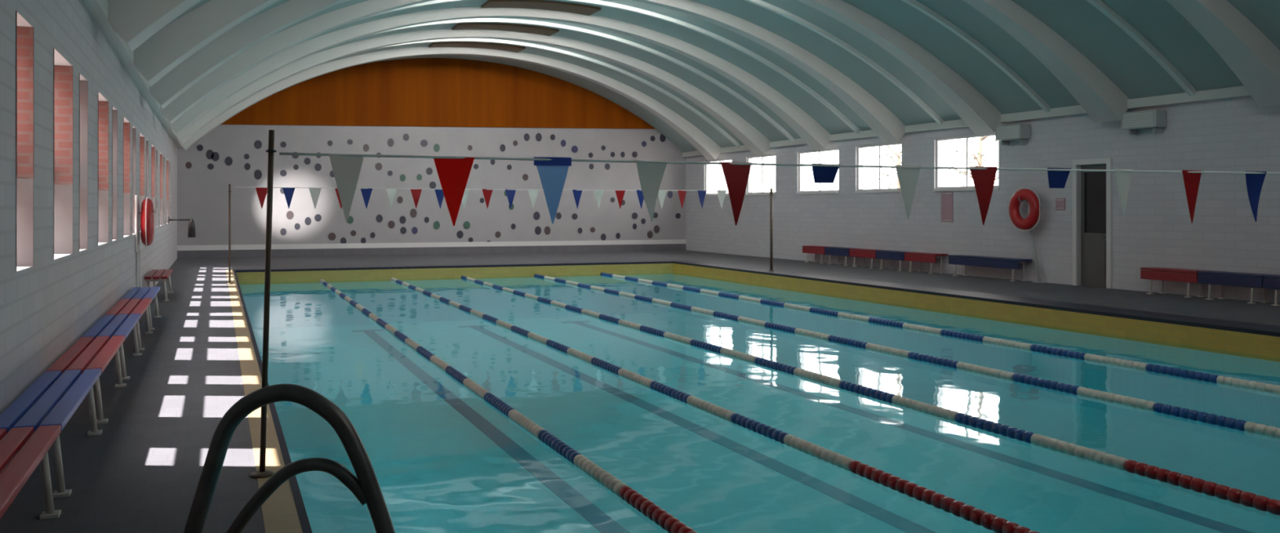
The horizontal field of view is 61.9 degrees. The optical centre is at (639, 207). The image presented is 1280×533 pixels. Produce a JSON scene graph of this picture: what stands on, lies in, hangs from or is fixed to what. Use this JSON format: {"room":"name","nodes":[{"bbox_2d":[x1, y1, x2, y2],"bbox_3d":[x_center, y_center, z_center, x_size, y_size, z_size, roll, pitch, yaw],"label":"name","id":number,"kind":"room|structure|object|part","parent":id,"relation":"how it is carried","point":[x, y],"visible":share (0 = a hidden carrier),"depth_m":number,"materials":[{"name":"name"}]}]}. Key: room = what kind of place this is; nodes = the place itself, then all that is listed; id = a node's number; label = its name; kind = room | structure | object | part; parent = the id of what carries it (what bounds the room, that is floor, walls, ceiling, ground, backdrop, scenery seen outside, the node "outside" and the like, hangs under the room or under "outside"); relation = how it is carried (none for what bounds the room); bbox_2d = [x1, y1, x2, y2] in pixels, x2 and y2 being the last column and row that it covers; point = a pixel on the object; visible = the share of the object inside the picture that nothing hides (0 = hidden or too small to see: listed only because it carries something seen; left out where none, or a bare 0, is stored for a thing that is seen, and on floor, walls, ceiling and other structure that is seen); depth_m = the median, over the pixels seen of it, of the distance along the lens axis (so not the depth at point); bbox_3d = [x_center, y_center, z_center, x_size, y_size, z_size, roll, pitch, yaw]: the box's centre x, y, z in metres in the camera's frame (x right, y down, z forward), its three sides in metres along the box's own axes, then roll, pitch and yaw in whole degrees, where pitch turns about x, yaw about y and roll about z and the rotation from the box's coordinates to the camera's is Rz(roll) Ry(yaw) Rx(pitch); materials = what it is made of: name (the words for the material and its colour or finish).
{"room":"indoor swimming pool","nodes":[
{"label":"indoor swimming pool","id":0,"kind":"room"},
{"bbox_2d":[0,0,177,414],"bbox_3d":[-7.687,-0.050,15.777,0.250,4.100,41.000,0,0,-22],"label":"wall","id":1,"kind":"structure","parent":0,"point":[46,306],"depth_m":8.93,"materials":[{"name":"brick"}]},
{"bbox_2d":[15,10,33,271],"bbox_3d":[-4.248,-0.430,7.136,0.239,1.680,0.704,0,0,-22],"label":"window","id":2,"kind":"structure","parent":1,"relation":"in","point":[24,35],"depth_m":7.47,"materials":[{"name":"glass"}]},
{"bbox_2d":[53,47,72,259],"bbox_3d":[-4.967,-0.430,8.949,0.239,1.680,1.204,0,0,-22],"label":"window","id":3,"kind":"structure","parent":1,"relation":"in","point":[62,74],"depth_m":9.50,"materials":[{"name":"clear glass"}]},
{"bbox_2d":[79,72,88,251],"bbox_3d":[-5.502,-0.430,10.297,0.239,1.680,0.704,0,0,-22],"label":"window","id":4,"kind":"structure","parent":1,"relation":"in","point":[83,85],"depth_m":10.63,"materials":[{"name":"white paint"}]},
{"bbox_2d":[97,91,108,242],"bbox_3d":[-6.221,-0.430,12.109,0.239,1.680,1.204,0,0,-22],"label":"window","id":5,"kind":"structure","parent":1,"relation":"in","point":[103,106],"depth_m":12.67,"materials":[{"name":"white paint"}]},
{"bbox_2d":[111,105,117,240],"bbox_3d":[-6.756,-0.430,13.457,0.239,1.680,0.704,0,0,-22],"label":"window","id":6,"kind":"structure","parent":1,"relation":"in","point":[114,113],"depth_m":13.80,"materials":[{"name":"white paint"}]},
{"bbox_2d":[123,115,129,237],"bbox_3d":[-7.475,-0.430,15.269,0.239,1.680,1.204,0,0,-22],"label":"window","id":7,"kind":"structure","parent":1,"relation":"in","point":[126,125],"depth_m":15.83,"materials":[{"name":"glass"}]},
{"bbox_2d":[81,0,182,147],"bbox_3d":[-7.506,-2.070,15.849,0.140,0.180,41.000,0,0,-22],"label":"trim","id":8,"kind":"structure","parent":1,"relation":"attached to","point":[98,9],"depth_m":13.68,"materials":[{"name":"grey paint"}]},
{"bbox_2d":[132,124,135,234],"bbox_3d":[-8.010,-0.430,16.617,0.239,1.680,0.704,0,0,-22],"label":"window","id":9,"kind":"structure","parent":1,"relation":"in","point":[133,129],"depth_m":16.96,"materials":[{"name":"glass"}]},
{"bbox_2d":[139,132,144,210],"bbox_3d":[-8.729,-0.430,18.430,0.239,1.680,1.204,0,0,-22],"label":"window","id":10,"kind":"structure","parent":1,"relation":"in","point":[141,138],"depth_m":19.00,"materials":[{"name":"white paint"}]},
{"bbox_2d":[146,140,148,198],"bbox_3d":[-9.264,-0.430,19.777,0.239,1.680,0.704,0,0,-22],"label":"window","id":11,"kind":"structure","parent":1,"relation":"in","point":[147,141],"depth_m":20.12,"materials":[{"name":"white paint"}]},
{"bbox_2d":[151,143,155,227],"bbox_3d":[-9.984,-0.430,21.590,0.239,1.680,1.204,0,0,-22],"label":"window","id":12,"kind":"structure","parent":1,"relation":"in","point":[153,148],"depth_m":22.16,"materials":[{"name":"glass"}]},
{"bbox_2d":[155,149,157,226],"bbox_3d":[-10.519,-0.430,22.938,0.239,1.680,0.704,0,0,-22],"label":"window","id":13,"kind":"structure","parent":1,"relation":"in","point":[156,149],"depth_m":23.28,"materials":[{"name":"glass"}]},
{"bbox_2d":[160,154,162,225],"bbox_3d":[-11.238,-0.430,24.750,0.239,1.680,1.204,0,0,-22],"label":"window","id":14,"kind":"structure","parent":1,"relation":"in","point":[161,155],"depth_m":25.32,"materials":[{"name":"glass"}]},
{"bbox_2d":[163,156,164,224],"bbox_3d":[-11.773,-0.430,26.098,0.239,1.680,0.704,0,0,-22],"label":"window","id":15,"kind":"structure","parent":1,"relation":"in","point":[163,157],"depth_m":26.44,"materials":[{"name":"glass"}]},
{"bbox_2d":[166,160,168,222],"bbox_3d":[-12.492,-0.430,27.910,0.239,1.680,1.204,0,0,-22],"label":"window","id":16,"kind":"structure","parent":1,"relation":"in","point":[166,160],"depth_m":28.48,"materials":[{"name":"glass"}]},
{"bbox_2d":[168,162,170,222],"bbox_3d":[-13.027,-0.430,29.258,0.239,1.680,0.704,0,0,-22],"label":"window","id":17,"kind":"structure","parent":1,"relation":"in","point":[169,162],"depth_m":29.61,"materials":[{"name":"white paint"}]},
{"bbox_2d":[168,216,195,237],"bbox_3d":[-12.235,0.510,28.497,0.680,0.560,0.197,0,0,-22],"label":"wall lamp","id":18,"kind":"object","parent":1,"relation":"attached to","point":[191,230],"visible":1,"depth_m":28.51,"materials":[{"name":"black metal"}]},
{"bbox_3d":[-12.277,0.320,28.480,0.570,0.044,0.042,0,0,-22],"label":"arm","id":19,"kind":"part","parent":18,"relation":"part of","materials":[{"name":"black metal"}]},
{"bbox_2d":[177,57,685,249],"bbox_3d":[-6.701,-1.875,38.299,18.700,7.750,0.260,0,0,-22],"label":"wall","id":20,"kind":"structure","parent":0,"point":[452,107],"depth_m":37.82,"materials":[{"name":"white painted plaster"},{"name":"orange-brown wood"}]},
{"bbox_2d":[177,244,685,257],"bbox_3d":[-6.669,1.525,38.220,18.200,0.250,0.030,0,0,-22],"label":"baseboard","id":21,"kind":"structure","parent":20,"relation":"attached to","point":[575,248],"depth_m":37.79,"materials":[{"name":"tile"}]},
{"bbox_2d":[177,239,685,250],"bbox_3d":[-6.670,1.315,38.223,18.200,0.169,0.025,0,0,-22],"label":"trim","id":22,"kind":"structure","parent":20,"relation":"attached to","point":[262,246],"depth_m":37.83,"materials":[{"name":"white paint"}]},
{"bbox_3d":[-6.821,-4.080,38.143,15.960,2.639,0.059,0,0,-22],"label":"gable panel","id":23,"kind":"part","parent":20,"relation":"part of","materials":[{"name":"orange wood"}]},
{"bbox_2d":[0,250,1279,532],"bbox_3d":[0.887,1.825,19.180,18.700,0.350,41.400,0,0,-22],"label":"floor","id":24,"kind":"structure","parent":0,"point":[142,474],"depth_m":9.67,"materials":[{"name":"tile"}]},
{"bbox_2d":[0,425,61,519],"bbox_3d":[-2.961,1.425,4.817,0.390,0.450,2.204,0,0,-22],"label":"bench","id":25,"kind":"object","parent":24,"relation":"on","point":[22,450],"visible":1,"depth_m":5.36,"materials":[{"name":"red wood"}]},
{"bbox_2d":[0,368,102,497],"bbox_3d":[-3.784,1.425,6.890,0.390,0.450,2.204,0,0,-22],"label":"bench","id":26,"kind":"object","parent":24,"relation":"on","point":[55,397],"visible":0.69,"depth_m":6.62,"materials":[{"name":"blue wood"}]},
{"bbox_2d":[46,335,126,423],"bbox_3d":[-4.606,1.425,8.963,0.390,0.450,2.204,0,0,-22],"label":"bench","id":27,"kind":"object","parent":24,"relation":"on","point":[87,353],"visible":0.58,"depth_m":8.72,"materials":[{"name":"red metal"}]},
{"bbox_2d":[81,313,142,380],"bbox_3d":[-5.429,1.425,11.036,0.390,0.450,2.204,0,0,-22],"label":"bench","id":28,"kind":"object","parent":24,"relation":"on","point":[109,325],"visible":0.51,"depth_m":10.82,"materials":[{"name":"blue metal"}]},
{"bbox_2d":[106,297,152,351],"bbox_3d":[-6.251,1.425,13.108,0.390,0.450,2.204,0,0,-22],"label":"bench","id":29,"kind":"object","parent":24,"relation":"on","point":[124,306],"visible":0.67,"depth_m":12.97,"materials":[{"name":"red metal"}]},
{"bbox_2d":[121,286,160,330],"bbox_3d":[-7.074,1.425,15.181,0.390,0.450,2.204,0,0,-22],"label":"bench","id":30,"kind":"object","parent":24,"relation":"on","point":[147,291],"visible":0.58,"depth_m":15.10,"materials":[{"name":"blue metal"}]},
{"bbox_2d":[134,195,157,287],"bbox_3d":[-7.962,0.725,17.228,0.305,1.850,0.800,0,0,-22],"label":"stand","id":31,"kind":"object","parent":24,"relation":"on","point":[137,198],"visible":0.8,"depth_m":16.94,"materials":[{"name":"white paint"}]},
{"bbox_3d":[-7.986,1.165,16.950,0.044,0.970,0.042,0,0,-22],"label":"leg","id":32,"kind":"part","parent":31,"relation":"part of","materials":[{"name":"white paint"}]},
{"bbox_3d":[-8.170,1.165,17.414,0.044,0.970,0.042,0,0,-22],"label":"leg","id":33,"kind":"part","parent":31,"relation":"part of","materials":[{"name":"white paint"}]},
{"bbox_2d":[140,196,154,247],"bbox_3d":[-7.957,0.230,17.230,0.165,0.819,0.819,0,0,-22],"label":"lifebuoy","id":34,"kind":"object","parent":31,"relation":"hanging from","point":[147,217],"visible":1,"depth_m":16.95,"materials":[{"name":"red plastic"}]},
{"bbox_2d":[144,269,173,301],"bbox_3d":[-8.874,1.425,19.717,0.390,0.450,2.384,0,0,-22],"label":"bench","id":35,"kind":"object","parent":24,"relation":"on","point":[156,274],"visible":0.75,"depth_m":18.92,"materials":[{"name":"red wood"}]},
{"bbox_2d":[183,383,395,532],"bbox_3d":[-1.467,1.785,4.399,1.052,2.119,0.520,0,0,-22],"label":"pool ladder","id":36,"kind":"object","parent":24,"relation":"on","point":[365,486],"visible":1,"depth_m":4.37,"materials":[{"name":"metal"}]},
{"bbox_3d":[-1.471,1.345,4.400,0.739,0.629,0.054,0,0,0],"label":"brace rail","id":37,"kind":"part","parent":36,"relation":"part of","materials":[{"name":"metal"}]},
{"bbox_2d":[235,263,1279,532],"bbox_3d":[0.349,2.550,17.352,13.150,1.699,28.600,0,0,-22],"label":"basin","id":38,"kind":"object","parent":24,"relation":"in","point":[443,459],"visible":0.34,"depth_m":15.16,"materials":[{"name":"tile"}]},
{"bbox_2d":[226,269,302,532],"bbox_3d":[-5.616,1.823,15.012,0.175,0.354,28.650,0,0,-22],"label":"pool edge","id":39,"kind":"structure","parent":38,"relation":"on","point":[280,515],"depth_m":7.58,"materials":[{"name":"beige tile"}]},
{"bbox_2d":[226,184,233,284],"bbox_3d":[-8.833,0.570,22.961,0.140,2.160,0.140,0,0,-22],"label":"post","id":40,"kind":"object","parent":39,"relation":"on","point":[229,185],"visible":1,"depth_m":22.94,"materials":[{"name":"brown metal"}]},
{"bbox_2d":[241,186,758,208],"bbox_3d":[-2.839,-0.218,25.343,12.700,0.476,0.066,0,0,-22],"label":"flag line","id":41,"kind":"object","parent":40,"relation":"hanging from","point":[261,191],"visible":0.89,"depth_m":25.03,"materials":[{"name":"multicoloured fabric"}]},
{"bbox_3d":[-2.838,-0.440,25.340,12.700,0.032,0.012,0,0,-22],"label":"cord","id":42,"kind":"part","parent":41,"relation":"part of","materials":[{"name":"fabric"}]},
{"bbox_2d":[249,129,276,478],"bbox_3d":[-2.322,0.585,6.556,0.139,2.131,0.139,0,0,23],"label":"post","id":43,"kind":"object","parent":39,"relation":"on","point":[262,473],"visible":0.96,"depth_m":6.55,"materials":[{"name":"brown metal"}]},
{"bbox_3d":[-2.322,1.633,6.556,0.140,0.026,0.140,0,0,-22],"label":"plate","id":44,"kind":"part","parent":43,"relation":"part of","materials":[{"name":"grey metal"}]},
{"bbox_2d":[279,152,1279,226],"bbox_3d":[3.671,-0.103,8.939,12.700,0.482,0.056,0,0,-22],"label":"flag line","id":45,"kind":"object","parent":43,"relation":"hanging from","point":[453,172],"visible":1,"depth_m":7.68,"materials":[{"name":"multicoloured fabric"}]},
{"bbox_3d":[3.673,-0.325,8.935,12.700,0.036,0.016,0,0,-22],"label":"cord","id":46,"kind":"part","parent":45,"relation":"part of","materials":[{"name":"white fabric"}]},
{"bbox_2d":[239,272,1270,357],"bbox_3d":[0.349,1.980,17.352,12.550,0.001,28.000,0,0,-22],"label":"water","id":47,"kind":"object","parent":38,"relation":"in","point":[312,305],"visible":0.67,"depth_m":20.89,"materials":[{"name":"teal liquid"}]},
{"bbox_2d":[320,279,697,532],"bbox_3d":[-3.467,1.965,15.838,0.100,0.100,28.008,0,0,-22],"label":"lane rope","id":48,"kind":"object","parent":47,"relation":"on","point":[648,508],"visible":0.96,"depth_m":8.79,"materials":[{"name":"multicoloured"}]},
{"bbox_2d":[391,277,1039,532],"bbox_3d":[-1.720,1.965,16.532,0.100,0.100,28.008,0,0,-22],"label":"lane rope","id":49,"kind":"object","parent":47,"relation":"on","point":[991,522],"visible":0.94,"depth_m":8.79,"materials":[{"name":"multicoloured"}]},
{"bbox_2d":[461,275,1279,515],"bbox_3d":[0.102,1.965,17.255,0.100,0.100,28.008,0,0,-22],"label":"lane rope","id":50,"kind":"object","parent":47,"relation":"on","point":[1235,495],"visible":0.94,"depth_m":9.49,"materials":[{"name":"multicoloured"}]},
{"bbox_2d":[533,273,1279,439],"bbox_3d":[2.091,1.965,18.044,0.100,0.100,28.008,0,0,-22],"label":"lane rope","id":51,"kind":"object","parent":47,"relation":"on","point":[1203,417],"visible":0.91,"depth_m":12.30,"materials":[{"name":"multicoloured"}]},
{"bbox_2d":[600,271,1279,395],"bbox_3d":[3.997,1.965,18.800,0.100,0.100,28.008,0,0,-22],"label":"lane rope","id":52,"kind":"object","parent":47,"relation":"on","point":[1262,387],"visible":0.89,"depth_m":14.72,"materials":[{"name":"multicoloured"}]},
{"bbox_2d":[232,260,1279,532],"bbox_3d":[0.667,1.822,17.506,13.345,0.356,28.650,0,0,-22],"label":"pool edge","id":53,"kind":"structure","parent":38,"relation":"attached to","point":[1205,322],"depth_m":18.57,"materials":[{"name":"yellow tile"}]},
{"bbox_2d":[768,188,773,271],"bbox_3d":[3.427,0.570,27.827,0.140,2.160,0.140,0,0,-22],"label":"post","id":54,"kind":"object","parent":53,"relation":"on","point":[771,189],"visible":1,"depth_m":27.80,"materials":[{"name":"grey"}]},
{"bbox_2d":[802,245,834,263],"bbox_3d":[5.348,1.400,31.973,0.410,0.500,1.274,0,0,-22],"label":"bench","id":55,"kind":"object","parent":24,"relation":"on","point":[815,250],"visible":0.88,"depth_m":31.88,"materials":[{"name":"red wood"}]},
{"bbox_2d":[824,246,857,266],"bbox_3d":[5.827,1.400,30.764,0.410,0.500,1.274,0,0,-22],"label":"bench","id":56,"kind":"object","parent":24,"relation":"on","point":[844,251],"visible":0.86,"depth_m":30.71,"materials":[{"name":"blue wood"}]},
{"bbox_2d":[848,248,884,268],"bbox_3d":[6.307,1.400,29.556,0.410,0.500,1.274,0,0,-22],"label":"bench","id":57,"kind":"object","parent":24,"relation":"on","point":[860,252],"visible":0.8,"depth_m":29.50,"materials":[{"name":"red wood"}]},
{"bbox_2d":[875,249,914,271],"bbox_3d":[6.787,1.400,28.348,0.410,0.500,1.274,0,0,-22],"label":"bench","id":58,"kind":"object","parent":24,"relation":"on","point":[886,255],"visible":0.83,"depth_m":28.28,"materials":[{"name":"blue wood"}]},
{"bbox_2d":[904,252,947,274],"bbox_3d":[7.266,1.400,27.139,0.410,0.500,1.274,0,0,-22],"label":"bench","id":59,"kind":"object","parent":24,"relation":"on","point":[920,257],"visible":1,"depth_m":26.91,"materials":[{"name":"red wood"}]},
{"bbox_2d":[948,254,1031,281],"bbox_3d":[8.140,1.400,24.936,0.410,0.500,2.434,0,0,-22],"label":"bench","id":60,"kind":"object","parent":24,"relation":"on","point":[962,260],"visible":1,"depth_m":24.69,"materials":[{"name":"blue wood"}]},
{"bbox_2d":[1017,197,1046,283],"bbox_3d":[8.669,0.713,23.589,0.421,1.893,0.455,0,0,-22],"label":"stand","id":61,"kind":"object","parent":24,"relation":"on","point":[1033,244],"visible":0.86,"depth_m":23.63,"materials":[{"name":"grey metal"}]},
{"bbox_2d":[1008,187,1040,231],"bbox_3d":[8.562,0.030,23.753,0.197,0.967,0.967,0,0,-22],"label":"lifebuoy","id":62,"kind":"object","parent":61,"relation":"hanging from","point":[1028,195],"visible":1,"depth_m":23.63,"materials":[{"name":"red plastic"}]},
{"bbox_3d":[8.800,1.640,23.504,0.240,0.020,0.200,0,0,-22],"label":"plate","id":63,"kind":"part","parent":61,"relation":"part of","materials":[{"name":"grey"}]},
{"bbox_2d":[1140,266,1211,297],"bbox_3d":[10.070,1.400,20.075,0.410,0.500,1.274,0,0,-22],"label":"bench","id":64,"kind":"object","parent":24,"relation":"on","point":[1184,275],"visible":0.88,"depth_m":19.97,"materials":[{"name":"red wood"}]},
{"bbox_2d":[1198,271,1277,303],"bbox_3d":[10.549,1.400,18.867,0.410,0.500,1.274,0,0,-22],"label":"bench","id":65,"kind":"object","parent":24,"relation":"on","point":[1216,277],"visible":0.92,"depth_m":18.77,"materials":[{"name":"blue wood"}]},
{"bbox_2d":[1263,275,1279,306],"bbox_3d":[11.029,1.400,17.659,0.410,0.500,1.274,0,0,-22],"label":"bench","id":66,"kind":"object","parent":24,"relation":"on","point":[1269,283],"visible":1,"depth_m":18.01,"materials":[{"name":"blue wood"}]},
{"bbox_2d":[106,0,1279,159],"bbox_3d":[0.887,-3.671,19.180,19.026,3.857,41.400,0,0,-22],"label":"ceiling","id":67,"kind":"structure","parent":0,"point":[708,76],"depth_m":25.01,"materials":[{"name":"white paint"}]},
{"bbox_2d":[428,41,525,52],"bbox_3d":[-5.315,-5.281,34.809,2.994,0.138,0.930,0,0,-22],"label":"skylight","id":68,"kind":"object","parent":67,"relation":"in","point":[442,46],"depth_m":34.90,"materials":[{"name":"brown"}]},
{"bbox_2d":[451,22,559,35],"bbox_3d":[-3.951,-5.281,31.370,2.994,0.138,0.930,0,0,-22],"label":"skylight","id":69,"kind":"object","parent":67,"relation":"in","point":[483,28],"depth_m":31.45,"materials":[{"name":"brown"}]},
{"bbox_2d":[480,0,600,15],"bbox_3d":[-2.586,-5.281,27.931,2.994,0.138,0.930,0,0,-22],"label":"skylight","id":70,"kind":"object","parent":67,"relation":"in","point":[529,7],"depth_m":28.03,"materials":[{"name":"brown"}]},
{"bbox_2d":[685,95,1279,303],"bbox_3d":[9.462,-0.050,22.583,0.250,4.100,41.000,0,0,-22],"label":"wall","id":71,"kind":"structure","parent":0,"point":[1157,229],"depth_m":23.26,"materials":[{"name":"brick"}]},
{"bbox_2d":[705,158,731,196],"bbox_3d":[2.872,-1.095,38.957,0.160,1.350,2.380,0,0,-22],"label":"window","id":72,"kind":"structure","parent":71,"relation":"in","point":[707,194],"depth_m":39.37,"materials":[{"name":"white paint"}]},
{"bbox_3d":[2.839,-0.445,38.944,0.090,0.049,2.380,0,0,-22],"label":"sill","id":73,"kind":"part","parent":72,"relation":"part of","materials":[{"name":"white paint"}]},
{"bbox_2d":[744,154,776,195],"bbox_3d":[4.089,-1.095,35.890,0.160,1.350,2.180,0,0,-22],"label":"window","id":74,"kind":"structure","parent":71,"relation":"in","point":[762,193],"depth_m":35.90,"materials":[{"name":"white paint"}]},
{"bbox_3d":[4.057,-0.445,35.877,0.090,0.049,2.180,0,0,-22],"label":"sill","id":75,"kind":"part","parent":74,"relation":"part of","materials":[{"name":"white paint"}]},
{"bbox_2d":[795,147,839,194],"bbox_3d":[5.436,-1.095,32.497,0.160,1.350,2.480,0,0,-22],"label":"window","id":76,"kind":"structure","parent":71,"relation":"in","point":[820,191],"depth_m":32.66,"materials":[{"name":"white paint"}]},
{"bbox_3d":[5.403,-0.445,32.484,0.090,0.049,2.480,0,0,-22],"label":"sill","id":77,"kind":"part","parent":76,"relation":"part of","materials":[{"name":"white paint"}]},
{"bbox_2d":[853,142,901,193],"bbox_3d":[6.616,-1.095,29.523,0.160,1.350,2.280,0,0,-22],"label":"window","id":78,"kind":"structure","parent":71,"relation":"in","point":[880,189],"depth_m":29.60,"materials":[{"name":"white paint"}]},
{"bbox_3d":[6.584,-0.445,29.510,0.090,0.049,2.280,0,0,-22],"label":"sill","id":79,"kind":"part","parent":78,"relation":"part of","materials":[{"name":"white paint"}]},
{"bbox_2d":[941,191,953,222],"bbox_3d":[7.681,-0.025,26.691,0.024,0.750,0.450,0,0,-22],"label":"wall sign","id":80,"kind":"object","parent":71,"relation":"attached to","point":[947,197],"visible":1,"depth_m":26.67,"materials":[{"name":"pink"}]},
{"bbox_2d":[932,133,999,191],"bbox_3d":[7.981,-1.095,26.084,0.160,1.350,2.480,0,0,-22],"label":"window","id":81,"kind":"structure","parent":71,"relation":"in","point":[967,187],"depth_m":26.22,"materials":[{"name":"white paint"}]},
{"bbox_3d":[7.949,-0.445,26.071,0.090,0.049,2.480,0,0,-22],"label":"sill","id":82,"kind":"part","parent":81,"relation":"part of","materials":[{"name":"white paint"}]},
{"bbox_2d":[682,85,1250,156],"bbox_3d":[9.280,-2.070,22.511,0.140,0.180,41.000,0,0,-22],"label":"trim","id":83,"kind":"structure","parent":71,"relation":"attached to","point":[1241,91],"depth_m":23.40,"materials":[{"name":"grey paint"}]},
{"bbox_2d":[995,123,1030,145],"bbox_3d":[8.484,-1.670,24.293,0.303,0.440,0.840,0,0,-22],"label":"wall heater","id":84,"kind":"object","parent":71,"relation":"attached to","point":[1020,131],"visible":1,"depth_m":24.08,"materials":[{"name":"grey metal"}]},
{"bbox_2d":[996,125,1018,138],"bbox_3d":[8.347,-1.715,24.239,0.010,0.250,0.720,0,0,-22],"label":"grille","id":85,"kind":"object","parent":84,"relation":"attached to","point":[1002,131],"depth_m":24.22,"materials":[{"name":"white metal"}]},
{"bbox_2d":[1055,198,1065,209],"bbox_3d":[9.105,-0.080,23.103,0.024,0.260,0.270,0,0,-22],"label":"wall sign","id":86,"kind":"object","parent":71,"relation":"attached to","point":[1060,202],"visible":1,"depth_m":23.09,"materials":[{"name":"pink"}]},
{"bbox_2d":[1072,157,1111,288],"bbox_3d":[9.522,0.315,22.295,0.250,2.670,1.040,0,0,-22],"label":"door","id":87,"kind":"structure","parent":71,"relation":"in","point":[1095,186],"depth_m":22.35,"materials":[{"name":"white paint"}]},
{"bbox_2d":[1121,109,1166,134],"bbox_3d":[9.848,-1.670,20.854,0.303,0.440,0.840,0,0,-22],"label":"wall heater","id":88,"kind":"object","parent":71,"relation":"attached to","point":[1155,119],"visible":1,"depth_m":20.66,"materials":[{"name":"grey metal"}]},
{"bbox_2d":[1123,111,1153,127],"bbox_3d":[9.712,-1.715,20.800,0.010,0.250,0.720,0,0,-22],"label":"grille","id":89,"kind":"object","parent":88,"relation":"attached to","point":[1131,119],"depth_m":20.79,"materials":[{"name":"white metal"}]},
{"label":"outside","id":90,"kind":"structure","parent":0,"visible":0},
{"bbox_3d":[0.073,2.200,26.926,140.000,0.500,90.000,0,0,-22],"label":"ground","id":91,"kind":"structure","parent":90,"visible":0},
{"bbox_2d":[865,144,955,188],"bbox_3d":[8.581,-0.450,34.592,3.392,4.811,2.935,0,0,12],"label":"tree","id":92,"kind":"object","parent":91,"relation":"on","point":[897,153],"visible":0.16,"depth_m":34.41,"materials":[{"name":"brown plant"}]},
{"bbox_2d":[942,136,998,186],"bbox_3d":[9.720,-0.673,30.326,2.747,5.257,3.403,0,0,-42],"label":"tree","id":93,"kind":"object","parent":91,"relation":"on","point":[979,158],"visible":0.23,"depth_m":30.28,"materials":[{"name":"brown plant"}]}
]}

